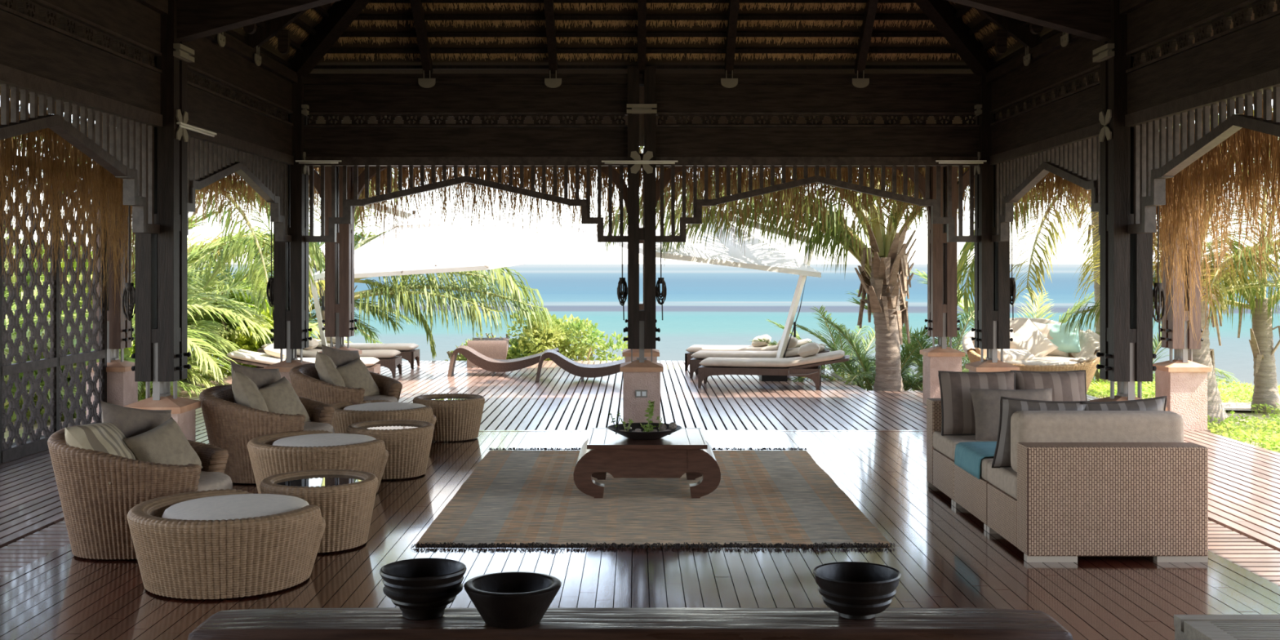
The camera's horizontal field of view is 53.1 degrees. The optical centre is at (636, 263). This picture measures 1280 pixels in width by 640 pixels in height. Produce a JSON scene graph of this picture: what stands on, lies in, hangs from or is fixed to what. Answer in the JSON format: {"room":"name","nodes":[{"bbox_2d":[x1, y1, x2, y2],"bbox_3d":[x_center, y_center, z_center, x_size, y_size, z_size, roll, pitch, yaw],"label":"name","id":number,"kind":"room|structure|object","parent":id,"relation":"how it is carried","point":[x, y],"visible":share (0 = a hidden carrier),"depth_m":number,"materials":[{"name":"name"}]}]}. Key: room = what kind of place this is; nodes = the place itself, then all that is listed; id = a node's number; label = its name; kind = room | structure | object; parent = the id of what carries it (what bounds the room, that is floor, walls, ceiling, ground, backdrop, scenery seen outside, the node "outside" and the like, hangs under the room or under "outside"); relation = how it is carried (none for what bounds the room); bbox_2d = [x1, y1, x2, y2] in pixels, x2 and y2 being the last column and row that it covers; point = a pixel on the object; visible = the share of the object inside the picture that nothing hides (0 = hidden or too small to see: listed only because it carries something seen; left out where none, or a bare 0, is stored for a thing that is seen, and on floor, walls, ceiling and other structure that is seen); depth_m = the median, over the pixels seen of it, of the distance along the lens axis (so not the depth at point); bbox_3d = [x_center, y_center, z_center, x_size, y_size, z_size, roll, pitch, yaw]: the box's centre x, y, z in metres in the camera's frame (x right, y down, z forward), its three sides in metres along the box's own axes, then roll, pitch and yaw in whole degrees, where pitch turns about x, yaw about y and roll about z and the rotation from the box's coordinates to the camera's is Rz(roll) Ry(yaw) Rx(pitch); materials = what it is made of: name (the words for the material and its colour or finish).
{"room":"beach resort pavilion","nodes":[
{"label":"beach resort pavilion","id":0,"kind":"room"},
{"bbox_2d":[0,0,297,241],"bbox_3d":[-3.475,-1.059,9.370,0.200,1.682,7.060,0,0,0],"label":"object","id":1,"kind":"structure","parent":0,"point":[42,60],"depth_m":8.82,"materials":[{"name":"brown wood"}]},
{"bbox_2d":[0,0,1279,346],"bbox_3d":[0.048,-2.072,4.505,11.291,5.752,22.329,0,0,0],"label":"thatched roof","id":2,"kind":"structure","parent":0,"point":[308,37],"depth_m":12.46,"materials":[{"name":"plant"}]},
{"bbox_2d":[0,430,1279,639],"bbox_3d":[-0.025,1.706,7.840,6.625,0.117,9.680,0,0,0],"label":"floor","id":3,"kind":"structure","parent":0,"point":[944,556],"depth_m":6.84,"materials":[{"name":"wood"}]},
{"bbox_2d":[47,425,232,559],"bbox_3d":[-2.857,1.303,7.451,0.984,0.708,0.957,0,0,-3],"label":"armchair","id":4,"kind":"object","parent":3,"relation":"on","point":[95,511],"visible":0.62,"depth_m":7.05,"materials":[{"name":"brown wicker"}]},
{"bbox_2d":[64,422,136,484],"bbox_3d":[-3.022,1.075,7.292,0.416,0.495,0.635,0,0,-4],"label":"throw pillow","id":5,"kind":"object","parent":4,"relation":"on","point":[105,437],"visible":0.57,"depth_m":7.10,"materials":[{"name":"beige fabric"}]},
{"bbox_2d":[100,400,171,438],"bbox_3d":[-2.980,1.050,7.644,0.281,0.542,0.580,0,0,33],"label":"throw pillow","id":6,"kind":"object","parent":4,"relation":"on","point":[131,422],"visible":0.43,"depth_m":7.56,"materials":[{"name":"fabric"}]},
{"bbox_2d":[122,417,203,467],"bbox_3d":[-2.773,1.115,7.515,0.328,0.470,0.474,0,0,23],"label":"throw pillow","id":7,"kind":"object","parent":4,"relation":"on","point":[166,443],"visible":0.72,"depth_m":7.46,"materials":[{"name":"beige fabric"}]},
{"bbox_2d":[196,471,232,491],"bbox_3d":[-2.725,1.331,7.458,0.720,0.188,0.720,0,0,-3],"label":"seat cushion","id":8,"kind":"object","parent":4,"relation":"on","point":[208,480],"depth_m":7.41,"materials":[{"name":"beige fabric"}]},
{"bbox_2d":[126,488,325,599],"bbox_3d":[-2.121,1.437,6.660,0.984,0.403,0.985,0,0,0],"label":"ottoman","id":9,"kind":"object","parent":3,"relation":"on","point":[227,543],"visible":1,"depth_m":6.31,"materials":[{"name":"beige wicker"}]},
{"bbox_2d":[161,493,309,520],"bbox_3d":[-2.085,1.317,6.695,0.750,0.165,0.750,0,0,0],"label":"cushion","id":10,"kind":"object","parent":9,"relation":"on","point":[272,507],"depth_m":6.57,"materials":[{"name":"grey fabric"}]},
{"bbox_2d":[199,384,334,483],"bbox_3d":[-2.827,1.303,9.898,0.984,0.708,0.957,0,0,8],"label":"armchair","id":11,"kind":"object","parent":3,"relation":"on","point":[230,425],"visible":0.54,"depth_m":9.52,"materials":[{"name":"brown wicker"}]},
{"bbox_2d":[231,370,268,412],"bbox_3d":[-2.936,1.075,9.792,0.387,0.626,0.608,0,0,-1],"label":"throw pillow","id":12,"kind":"object","parent":11,"relation":"on","point":[246,392],"visible":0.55,"depth_m":9.65,"materials":[{"name":"beige fabric"}]},
{"bbox_2d":[231,361,280,403],"bbox_3d":[-2.976,1.030,10.081,0.299,0.592,0.617,0,0,27],"label":"throw pillow","id":13,"kind":"object","parent":11,"relation":"on","point":[262,378],"visible":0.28,"depth_m":10.03,"materials":[{"name":"fabric"}]},
{"bbox_2d":[258,376,311,422],"bbox_3d":[-2.772,1.110,9.951,0.368,0.524,0.514,0,0,24],"label":"throw pillow","id":14,"kind":"object","parent":11,"relation":"on","point":[280,397],"visible":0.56,"depth_m":9.92,"materials":[{"name":"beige fabric"}]},
{"bbox_2d":[302,421,334,433],"bbox_3d":[-2.696,1.331,9.880,0.720,0.188,0.720,0,0,8],"label":"seat cushion","id":15,"kind":"object","parent":11,"relation":"on","point":[312,425],"depth_m":9.86,"materials":[{"name":"beige fabric"}]},
{"bbox_2d":[247,430,388,493],"bbox_3d":[-2.271,1.437,9.160,0.984,0.403,0.985,0,0,4],"label":"ottoman","id":16,"kind":"object","parent":3,"relation":"on","point":[273,454],"visible":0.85,"depth_m":8.85,"materials":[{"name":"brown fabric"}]},
{"bbox_2d":[272,433,375,447],"bbox_3d":[-2.233,1.317,9.193,0.750,0.165,0.750,0,0,4],"label":"cushion","id":17,"kind":"object","parent":16,"relation":"on","point":[345,440],"depth_m":9.06,"materials":[{"name":"grey fabric"}]},
{"bbox_2d":[259,469,377,552],"bbox_3d":[-1.860,1.446,7.520,0.676,0.383,0.677,0,0,0],"label":"side table","id":18,"kind":"object","parent":3,"relation":"on","point":[345,499],"visible":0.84,"depth_m":7.33,"materials":[{"name":"beige wicker"}]},
{"bbox_2d":[288,363,402,404],"bbox_3d":[-2.708,1.303,12.015,0.984,0.708,0.957,0,0,24],"label":"armchair","id":19,"kind":"object","parent":3,"relation":"on","point":[305,381],"visible":0.32,"depth_m":11.67,"materials":[{"name":"brown wicker"}]},
{"bbox_2d":[315,351,345,386],"bbox_3d":[-2.842,1.075,11.943,0.382,0.624,0.607,0,0,-1],"label":"throw pillow","id":20,"kind":"object","parent":19,"relation":"on","point":[326,370],"visible":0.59,"depth_m":11.79,"materials":[{"name":"beige fabric"}]},
{"bbox_2d":[321,344,359,367],"bbox_3d":[-2.801,1.030,12.231,0.304,0.593,0.618,0,0,27],"label":"throw pillow","id":21,"kind":"object","parent":19,"relation":"on","point":[340,357],"visible":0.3,"depth_m":12.14,"materials":[{"name":"fabric"}]},
{"bbox_2d":[336,356,380,395],"bbox_3d":[-2.641,1.110,12.050,0.368,0.525,0.514,0,0,24],"label":"throw pillow","id":22,"kind":"object","parent":19,"relation":"on","point":[355,374],"visible":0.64,"depth_m":12.01,"materials":[{"name":"beige fabric"}]},
{"bbox_2d":[328,399,436,433],"bbox_3d":[-2.261,1.437,11.300,0.984,0.403,0.985,0,0,8],"label":"ottoman","id":23,"kind":"object","parent":3,"relation":"on","point":[345,414],"visible":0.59,"depth_m":10.97,"materials":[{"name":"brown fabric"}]},
{"bbox_2d":[343,401,426,410],"bbox_3d":[-2.220,1.317,11.330,0.750,0.165,0.750,0,0,8],"label":"cushion","id":24,"kind":"object","parent":23,"relation":"on","point":[374,406],"depth_m":11.20,"materials":[{"name":"grey fabric"}]},
{"bbox_2d":[346,419,434,479],"bbox_3d":[-1.920,1.446,10.000,0.677,0.383,0.676,0,0,33],"label":"side table","id":25,"kind":"object","parent":3,"relation":"on","point":[407,443],"visible":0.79,"depth_m":9.77,"materials":[{"name":"beige wicker"}]},
{"bbox_2d":[413,393,484,440],"bbox_3d":[-1.770,1.446,12.100,0.677,0.383,0.676,0,0,-25],"label":"side table","id":26,"kind":"object","parent":3,"relation":"on","point":[458,415],"visible":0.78,"depth_m":11.84,"materials":[{"name":"beige wicker"}]},
{"bbox_2d":[187,607,1072,639],"bbox_3d":[-0.020,1.449,4.514,3.030,0.402,0.310,0,0,0],"label":"table","id":27,"kind":"object","parent":3,"relation":"on","point":[652,623],"visible":0.91,"depth_m":4.44,"materials":[{"name":"brown wood"}]},
{"bbox_2d":[379,558,466,620],"bbox_3d":[-0.757,1.164,4.550,0.306,0.170,0.306,0,0,0],"label":"bowl","id":28,"kind":"object","parent":27,"relation":"on","point":[422,588],"visible":1,"depth_m":4.47,"materials":[{"name":"black ceramic"}]},
{"bbox_2d":[463,571,561,628],"bbox_3d":[-0.431,1.181,4.470,0.340,0.136,0.340,0,0,0],"label":"bowl","id":29,"kind":"object","parent":27,"relation":"on","point":[511,599],"visible":1,"depth_m":4.38,"materials":[{"name":"black ceramic"}]},
{"bbox_2d":[813,561,901,620],"bbox_3d":[0.783,1.171,4.545,0.308,0.156,0.308,0,0,0],"label":"ribbed bowl","id":30,"kind":"object","parent":27,"relation":"on","point":[855,590],"visible":1,"depth_m":4.46,"materials":[{"name":"black ceramic"}]},
{"bbox_2d":[411,447,897,551],"bbox_3d":[0.105,1.635,9.357,2.856,0.029,4.029,0,0,0],"label":"rug","id":31,"kind":"object","parent":3,"relation":"on","point":[779,499],"visible":0.81,"depth_m":8.53,"materials":[{"name":"beige fabric"}]},
{"bbox_2d":[573,427,720,497],"bbox_3d":[0.076,1.450,9.380,1.030,0.376,0.924,0,0,0],"label":"coffee table","id":32,"kind":"object","parent":31,"relation":"on","point":[686,451],"visible":0.98,"depth_m":8.95,"materials":[{"name":"brown wood"}]},
{"bbox_2d":[607,422,681,439],"bbox_3d":[0.060,1.224,9.280,0.544,0.078,0.544,0,0,0],"label":"shallow dish","id":33,"kind":"object","parent":32,"relation":"on","point":[642,435],"visible":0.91,"depth_m":9.15,"materials":[{"name":"black ceramic"}]},
{"bbox_2d":[926,398,1208,562],"bbox_3d":[2.658,1.250,8.300,1.005,0.800,2.464,0,0,0],"label":"sofa","id":34,"kind":"object","parent":3,"relation":"on","point":[1077,483],"visible":0.91,"depth_m":7.07,"materials":[{"name":"beige wicker"}]},
{"bbox_2d":[933,431,996,460],"bbox_3d":[2.652,1.282,9.022,0.995,0.133,0.612,0,0,0],"label":"seat cushion","id":35,"kind":"object","parent":34,"relation":"on","point":[943,446],"depth_m":8.97,"materials":[{"name":"beige fabric"}]},
{"bbox_2d":[954,441,996,481],"bbox_3d":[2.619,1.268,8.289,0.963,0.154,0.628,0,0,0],"label":"throw blanket","id":36,"kind":"object","parent":34,"relation":"on","point":[968,455],"visible":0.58,"depth_m":8.29,"materials":[{"name":"blue fabric"}]},
{"bbox_2d":[937,370,1015,435],"bbox_3d":[2.439,0.996,9.120,0.553,0.504,0.301,0,0,2],"label":"throw pillow","id":37,"kind":"object","parent":34,"relation":"on","point":[957,404],"visible":0.66,"depth_m":9.08,"materials":[{"name":"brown fabric"}]},
{"bbox_2d":[986,462,1017,499],"bbox_3d":[2.652,1.282,7.578,0.995,0.133,0.612,0,0,0],"label":"seat cushion","id":38,"kind":"object","parent":34,"relation":"on","point":[1002,481],"depth_m":7.55,"materials":[{"name":"beige fabric"}]},
{"bbox_2d":[968,387,1052,440],"bbox_3d":[2.620,1.055,8.880,0.580,0.435,0.309,0,0,0],"label":"throw pillow","id":39,"kind":"object","parent":34,"relation":"on","point":[986,402],"visible":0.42,"depth_m":8.85,"materials":[{"name":"fabric"}]},
{"bbox_2d":[991,396,1089,467],"bbox_3d":[2.401,1.016,7.600,0.557,0.506,0.269,0,0,-1],"label":"throw pillow","id":40,"kind":"object","parent":34,"relation":"on","point":[1008,406],"visible":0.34,"depth_m":7.54,"materials":[{"name":"grey fabric"}]},
{"bbox_2d":[1010,369,1087,401],"bbox_3d":[2.969,0.996,9.170,0.553,0.501,0.282,0,0,-2],"label":"throw pillow","id":41,"kind":"object","parent":34,"relation":"on","point":[1067,385],"visible":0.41,"depth_m":9.14,"materials":[{"name":"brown fabric"}]},
{"bbox_2d":[1010,410,1183,471],"bbox_3d":[2.650,1.032,7.370,0.960,0.363,0.200,0,0,0],"label":"cushion","id":42,"kind":"object","parent":34,"relation":"on","point":[1026,426],"depth_m":7.27,"materials":[{"name":"beige fabric"}]},
{"bbox_2d":[1081,395,1167,410],"bbox_3d":[2.892,1.016,7.600,0.544,0.512,0.266,0,0,-1],"label":"throw pillow","id":43,"kind":"object","parent":34,"relation":"on","point":[1158,403],"visible":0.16,"depth_m":7.53,"materials":[{"name":"grey fabric"}]},
{"bbox_2d":[1173,614,1279,639],"bbox_3d":[2.333,1.450,4.290,0.835,0.400,0.540,0,0,0],"label":"table","id":44,"kind":"object","parent":3,"relation":"on","point":[1187,627],"visible":1,"depth_m":4.43,"materials":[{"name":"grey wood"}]},
{"bbox_2d":[302,73,980,242],"bbox_3d":[0.055,-1.059,12.900,7.060,1.682,0.200,0,0,0],"label":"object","id":45,"kind":"structure","parent":0,"point":[378,95],"depth_m":12.85,"materials":[{"name":"brown wood"}]},
{"bbox_2d":[4,363,1279,453],"bbox_3d":[0.000,6.544,17.625,60.000,9.697,47.250,0,0,0],"label":"ground","id":46,"kind":"structure","parent":0,"point":[1242,413],"depth_m":14.55,"materials":[{"name":"green plant"}]},
{"bbox_2d":[3,225,134,406],"bbox_3d":[-7.616,0.764,14.409,4.402,2.490,4.380,0,0,0],"label":"palm","id":47,"kind":"object","parent":46,"relation":"on","point":[35,293],"visible":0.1,"depth_m":14.28,"materials":[{"name":"green plant"}]},
{"bbox_2d":[4,317,181,422],"bbox_3d":[-6.494,1.376,15.295,1.958,1.560,1.661,0,0,0],"label":"leafy shrub","id":48,"kind":"object","parent":46,"relation":"on","point":[126,353],"visible":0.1,"depth_m":14.91,"materials":[{"name":"green plant"}]},
{"bbox_2d":[0,430,209,577],"bbox_3d":[-4.475,1.675,8.340,2.270,0.051,8.674,0,0,0],"label":"deck","id":49,"kind":"object","parent":46,"relation":"on","point":[33,526],"visible":0.16,"depth_m":8.50,"materials":[{"name":"brown wood"}]},
{"bbox_2d":[0,155,106,463],"bbox_3d":[-5.278,0.365,11.100,0.060,2.570,3.205,0,0,0],"label":"lattice screen","id":50,"kind":"object","parent":49,"relation":"on","point":[55,357],"visible":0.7,"depth_m":11.45,"materials":[{"name":"brown wood"}]},
{"bbox_2d":[124,0,200,440],"bbox_3d":[-3.475,-0.160,9.370,0.430,3.620,0.430,0,0,0],"label":"column","id":51,"kind":"structure","parent":49,"relation":"on","point":[161,354],"depth_m":9.23,"materials":[{"name":"brown wood"}]},
{"bbox_2d":[121,205,134,341],"bbox_3d":[-3.710,0.050,9.370,0.105,1.040,0.081,0,0,0],"label":"blind cord","id":52,"kind":"object","parent":51,"relation":"hanging from","point":[129,286],"visible":0.98,"depth_m":9.36,"materials":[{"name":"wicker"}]},
{"bbox_2d":[4,267,229,410],"bbox_3d":[-6.679,1.028,16.022,3.442,2.007,3.578,0,0,0],"label":"palm","id":53,"kind":"object","parent":46,"relation":"on","point":[185,386],"visible":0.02,"depth_m":16.11,"materials":[{"name":"green plant"}]},
{"bbox_2d":[4,208,273,388],"bbox_3d":[-7.674,0.577,17.334,5.957,2.846,5.932,0,0,0],"label":"palm","id":54,"kind":"object","parent":46,"relation":"on","point":[205,357],"visible":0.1,"depth_m":16.81,"materials":[{"name":"green plant"}]},
{"bbox_2d":[18,225,260,351],"bbox_3d":[-8.748,0.674,20.848,6.021,2.678,6.404,0,0,0],"label":"palm","id":55,"kind":"object","parent":46,"relation":"on","point":[233,237],"visible":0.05,"depth_m":20.66,"materials":[{"name":"green plant"}]},
{"bbox_2d":[4,128,405,319],"bbox_3d":[-6.431,-0.743,18.077,6.286,5.987,5.434,0,0,0],"label":"coconut palm","id":56,"kind":"object","parent":46,"relation":"on","point":[314,247],"visible":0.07,"depth_m":17.07,"materials":[{"name":"green plant"}]},
{"bbox_2d":[195,276,313,383],"bbox_3d":[-6.088,1.224,20.227,2.038,2.060,1.849,0,0,0],"label":"leafy shrub","id":57,"kind":"object","parent":46,"relation":"on","point":[255,345],"visible":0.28,"depth_m":19.80,"materials":[{"name":"green plant"}]},
{"bbox_2d":[179,226,353,380],"bbox_3d":[-7.084,0.685,20.426,5.662,2.654,5.296,0,0,0],"label":"palm","id":58,"kind":"object","parent":46,"relation":"on","point":[230,289],"visible":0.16,"depth_m":20.00,"materials":[{"name":"green plant"}]},
{"bbox_2d":[189,242,417,343],"bbox_3d":[-6.476,0.634,23.074,5.015,2.780,4.701,0,0,0],"label":"palm","id":59,"kind":"object","parent":46,"relation":"on","point":[357,302],"visible":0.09,"depth_m":22.43,"materials":[{"name":"green plant"}]},
{"bbox_2d":[187,167,555,359],"bbox_3d":[-4.986,-0.375,22.931,7.162,5.250,5.994,0,0,0],"label":"coconut palm","id":60,"kind":"object","parent":46,"relation":"on","point":[396,291],"visible":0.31,"depth_m":21.71,"materials":[{"name":"green plant"}]},
{"bbox_2d":[460,307,567,361],"bbox_3d":[-2.153,1.619,22.808,1.892,1.771,1.522,0,0,0],"label":"leafy shrub","id":61,"kind":"object","parent":46,"relation":"on","point":[522,345],"visible":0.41,"depth_m":22.43,"materials":[{"name":"green plant"}]},
{"bbox_2d":[531,314,627,362],"bbox_3d":[-0.934,1.726,22.867,2.108,1.659,1.272,0,0,0],"label":"leafy shrub","id":62,"kind":"object","parent":46,"relation":"on","point":[580,349],"visible":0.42,"depth_m":22.72,"materials":[{"name":"green plant"}]},
{"bbox_2d":[33,360,1210,435],"bbox_3d":[-0.150,1.675,17.240,11.681,0.052,9.114,0,0,0],"label":"deck","id":63,"kind":"object","parent":46,"relation":"on","point":[513,401],"visible":0.41,"depth_m":15.46,"materials":[{"name":"brown wood"}]},
{"bbox_2d":[85,128,137,422],"bbox_3d":[-5.280,0.150,12.900,0.430,3.000,0.430,0,0,0],"label":"column","id":64,"kind":"structure","parent":63,"relation":"on","point":[122,386],"depth_m":12.76,"materials":[{"name":"brown paint"}]},
{"bbox_2d":[263,66,312,384],"bbox_3d":[-3.475,-0.160,12.900,0.430,3.620,0.430,0,0,0],"label":"column","id":65,"kind":"structure","parent":63,"relation":"on","point":[291,329],"depth_m":12.76,"materials":[{"name":"brown wood"}]},
{"bbox_2d":[222,349,380,374],"bbox_3d":[-4.490,1.405,17.241,1.983,0.489,0.680,0,0,-4],"label":"sun lounger","id":66,"kind":"object","parent":63,"relation":"on","point":[262,360],"visible":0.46,"depth_m":16.94,"materials":[{"name":"fabric"}]},
{"bbox_2d":[257,342,401,377],"bbox_3d":[-4.491,1.405,18.825,1.983,0.489,0.680,0,0,-2],"label":"sun lounger","id":67,"kind":"object","parent":63,"relation":"on","point":[388,358],"visible":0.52,"depth_m":18.53,"materials":[{"name":"fabric"}]},
{"bbox_2d":[308,166,386,355],"bbox_3d":[-3.475,0.150,15.000,1.380,3.000,0.430,0,0,0],"label":"column","id":68,"kind":"structure","parent":63,"relation":"on","point":[339,321],"depth_m":14.86,"materials":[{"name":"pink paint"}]},
{"bbox_2d":[313,337,419,368],"bbox_3d":[-4.492,1.405,20.393,1.983,0.489,0.680,0,0,-1],"label":"sun lounger","id":69,"kind":"object","parent":63,"relation":"on","point":[408,351],"visible":0.46,"depth_m":20.09,"materials":[{"name":"fabric"}]},
{"bbox_2d":[308,183,535,346],"bbox_3d":[-3.345,0.178,18.900,3.859,2.943,3.640,0,0,0],"label":"parasol","id":70,"kind":"object","parent":63,"relation":"on","point":[432,253],"visible":0.82,"depth_m":18.11,"materials":[{"name":"white fabric"}]},
{"bbox_2d":[466,337,509,368],"bbox_3d":[-2.437,1.444,21.160,0.620,0.428,1.634,0,0,-4],"label":"pedestal","id":71,"kind":"object","parent":63,"relation":"on","point":[492,348],"visible":0.62,"depth_m":20.42,"materials":[{"name":"beige stone"}]},
{"bbox_2d":[447,345,559,376],"bbox_3d":[-1.970,1.444,19.057,1.634,0.428,0.620,0,0,-4],"label":"lounger","id":72,"kind":"object","parent":63,"relation":"on","point":[482,362],"visible":0.91,"depth_m":18.77,"materials":[{"name":"wicker"}]},
{"bbox_2d":[534,349,625,382],"bbox_3d":[-0.609,1.444,18.142,1.634,0.428,0.620,0,0,-3],"label":"lounger","id":73,"kind":"object","parent":63,"relation":"on","point":[588,371],"visible":0.87,"depth_m":17.85,"materials":[{"name":"wicker"}]},
{"bbox_2d":[592,147,688,362],"bbox_3d":[0.055,0.150,15.000,1.380,3.000,0.430,0,0,0],"label":"column","id":74,"kind":"structure","parent":63,"relation":"on","point":[667,174],"depth_m":14.95,"materials":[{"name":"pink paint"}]},
{"bbox_2d":[620,66,663,422],"bbox_3d":[0.055,-0.160,12.900,0.430,3.620,0.430,0,0,0],"label":"column","id":75,"kind":"structure","parent":63,"relation":"on","point":[641,373],"depth_m":12.76,"materials":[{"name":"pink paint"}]},
{"bbox_2d":[577,210,821,381],"bbox_3d":[0.868,0.382,18.900,3.528,2.535,3.578,0,0,0],"label":"parasol","id":76,"kind":"object","parent":63,"relation":"on","point":[749,257],"visible":0.41,"depth_m":18.11,"materials":[{"name":"white fabric"}]},
{"bbox_2d":[684,337,811,371],"bbox_3d":[1.778,1.405,19.835,1.983,0.489,0.680,0,0,9],"label":"sun lounger","id":77,"kind":"object","parent":63,"relation":"on","point":[691,350],"visible":0.48,"depth_m":19.64,"materials":[{"name":"fabric"}]},
{"bbox_2d":[689,343,830,380],"bbox_3d":[1.805,1.405,18.568,1.983,0.489,0.680,0,0,10],"label":"sun lounger","id":78,"kind":"object","parent":63,"relation":"on","point":[700,355],"visible":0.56,"depth_m":18.39,"materials":[{"name":"fabric"}]},
{"bbox_2d":[697,350,849,390],"bbox_3d":[1.855,1.405,17.168,1.983,0.489,0.680,0,0,10],"label":"sun lounger","id":79,"kind":"object","parent":63,"relation":"on","point":[810,366],"visible":1,"depth_m":16.90,"materials":[{"name":"wicker"}]},
{"bbox_2d":[896,166,974,404],"bbox_3d":[3.585,0.150,15.000,1.380,3.000,0.430,0,0,0],"label":"column","id":80,"kind":"structure","parent":63,"relation":"on","point":[942,321],"depth_m":14.86,"materials":[{"name":"pink paint"}]},
{"bbox_2d":[964,66,1019,372],"bbox_3d":[3.585,-0.160,12.900,0.430,3.620,0.430,0,0,0],"label":"column","id":81,"kind":"structure","parent":63,"relation":"on","point":[992,330],"depth_m":12.76,"materials":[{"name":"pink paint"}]},
{"bbox_2d":[962,317,1099,391],"bbox_3d":[5.002,1.174,16.162,1.720,0.928,1.696,0,0,8],"label":"daybed","id":82,"kind":"object","parent":63,"relation":"on","point":[1046,363],"visible":0.34,"depth_m":15.76,"materials":[{"name":"fabric"}]},
{"bbox_2d":[1009,318,1058,356],"bbox_3d":[4.980,1.030,16.230,0.749,0.759,0.473,0,0,-15],"label":"throw pillow","id":83,"kind":"object","parent":82,"relation":"on","point":[1028,337],"visible":0.7,"depth_m":16.15,"materials":[{"name":"beige fabric"}]},
{"bbox_2d":[1004,355,1084,365],"bbox_3d":[5.000,1.270,16.150,1.440,0.200,1.440,0,0,8],"label":"seat cushion","id":84,"kind":"object","parent":82,"relation":"on","point":[1046,360],"depth_m":15.60,"materials":[{"name":"beige fabric"}]},
{"bbox_2d":[1044,320,1080,352],"bbox_3d":[5.460,0.950,16.370,0.501,0.545,0.360,0,0,33],"label":"throw pillow","id":85,"kind":"object","parent":82,"relation":"on","point":[1067,343],"visible":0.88,"depth_m":16.27,"materials":[{"name":"green fabric"}]},
{"bbox_2d":[1068,328,1099,362],"bbox_3d":[5.591,1.019,15.942,0.557,0.366,1.010,0,0,0],"label":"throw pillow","id":86,"kind":"object","parent":82,"relation":"on","point":[1086,353],"visible":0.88,"depth_m":16.12,"materials":[{"name":"beige fabric"}]},
{"bbox_2d":[1152,128,1212,430],"bbox_3d":[5.490,0.150,12.900,0.430,3.000,0.430,0,0,0],"label":"column","id":87,"kind":"structure","parent":63,"relation":"on","point":[1184,381],"depth_m":12.76,"materials":[{"name":"pink paint"}]},
{"bbox_2d":[600,146,968,391],"bbox_3d":[3.009,-0.730,17.461,7.012,5.200,5.187,0,0,0],"label":"coconut palm","id":88,"kind":"object","parent":46,"relation":"on","point":[885,269],"visible":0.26,"depth_m":16.66,"materials":[{"name":"green plant"}]},
{"bbox_2d":[748,305,915,389],"bbox_3d":[3.369,2.095,20.410,3.326,2.944,3.072,0,0,0],"label":"palm","id":89,"kind":"object","parent":46,"relation":"on","point":[837,336],"visible":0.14,"depth_m":19.94,"materials":[{"name":"green plant"}]},
{"bbox_2d":[783,314,937,391],"bbox_3d":[3.553,1.697,18.496,3.181,1.955,3.080,0,0,0],"label":"palm","id":90,"kind":"object","parent":46,"relation":"on","point":[865,366],"visible":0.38,"depth_m":18.23,"materials":[{"name":"green plant"}]},
{"bbox_2d":[831,288,974,391],"bbox_3d":[4.409,1.438,18.392,3.781,2.103,3.284,0,0,0],"label":"palm","id":91,"kind":"object","parent":46,"relation":"on","point":[919,362],"visible":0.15,"depth_m":18.41,"materials":[{"name":"green plant"}]},
{"bbox_2d":[903,269,1135,391],"bbox_3d":[5.731,1.353,19.113,4.459,2.553,4.040,0,0,0],"label":"palm","id":92,"kind":"object","parent":46,"relation":"on","point":[1074,308],"visible":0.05,"depth_m":19.55,"materials":[{"name":"green plant"}]},
{"bbox_2d":[886,113,1270,386],"bbox_3d":[6.446,-0.393,17.898,6.195,6.887,5.392,0,0,0],"label":"coconut palm","id":93,"kind":"object","parent":46,"relation":"on","point":[963,259],"visible":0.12,"depth_m":17.02,"materials":[{"name":"green plant"}]},
{"bbox_2d":[1059,155,1279,413],"bbox_3d":[7.311,0.138,15.028,4.508,3.423,3.920,0,0,0],"label":"coconut palm","id":94,"kind":"object","parent":46,"relation":"on","point":[1265,389],"visible":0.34,"depth_m":14.79,"materials":[{"name":"green plant"}]},
{"bbox_2d":[1073,111,1279,427],"bbox_3d":[6.902,-0.090,14.294,3.307,3.880,4.159,0,0,0],"label":"coconut palm","id":95,"kind":"object","parent":46,"relation":"on","point":[1205,356],"visible":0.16,"depth_m":13.74,"materials":[{"name":"green plant"}]},
{"bbox_2d":[1086,379,1279,453],"bbox_3d":[8.091,1.710,13.394,4.950,0.358,8.525,0,0,0],"label":"ground cover","id":96,"kind":"structure","parent":46,"relation":"on","point":[1264,433],"depth_m":13.52,"materials":[{"name":"green plant"}]},
{"bbox_2d":[1183,430,1279,586],"bbox_3d":[4.450,1.675,8.340,2.320,0.051,8.674,0,0,0],"label":"deck","id":97,"kind":"object","parent":46,"relation":"on","point":[1244,478],"visible":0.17,"depth_m":8.85,"materials":[{"name":"brown wood"}]},
{"bbox_2d":[1088,0,1167,410],"bbox_3d":[3.585,-0.160,9.370,0.430,3.620,0.430,0,0,0],"label":"column","id":98,"kind":"structure","parent":97,"relation":"on","point":[1126,355],"depth_m":9.23,"materials":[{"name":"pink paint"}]},
{"bbox_2d":[1152,205,1164,341],"bbox_3d":[3.820,0.050,9.370,0.118,1.040,0.094,0,0,0],"label":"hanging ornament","id":99,"kind":"object","parent":98,"relation":"hanging from","point":[1157,289],"visible":0.95,"depth_m":9.37,"materials":[{"name":"metal"}]},
{"bbox_2d":[986,0,1279,241],"bbox_3d":[3.585,-1.059,9.370,0.200,1.682,7.060,0,0,0],"label":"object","id":100,"kind":"structure","parent":0,"point":[1032,138],"depth_m":8.88,"materials":[{"name":"brown wood"}]},
{"label":"outside","id":101,"kind":"structure","parent":0,"visible":0},
{"bbox_2d":[133,264,1279,391],"bbox_3d":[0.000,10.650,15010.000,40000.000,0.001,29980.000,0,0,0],"label":"sea","id":102,"kind":"structure","parent":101,"point":[704,304],"depth_m":312.72,"materials":[{"name":"liquid"}]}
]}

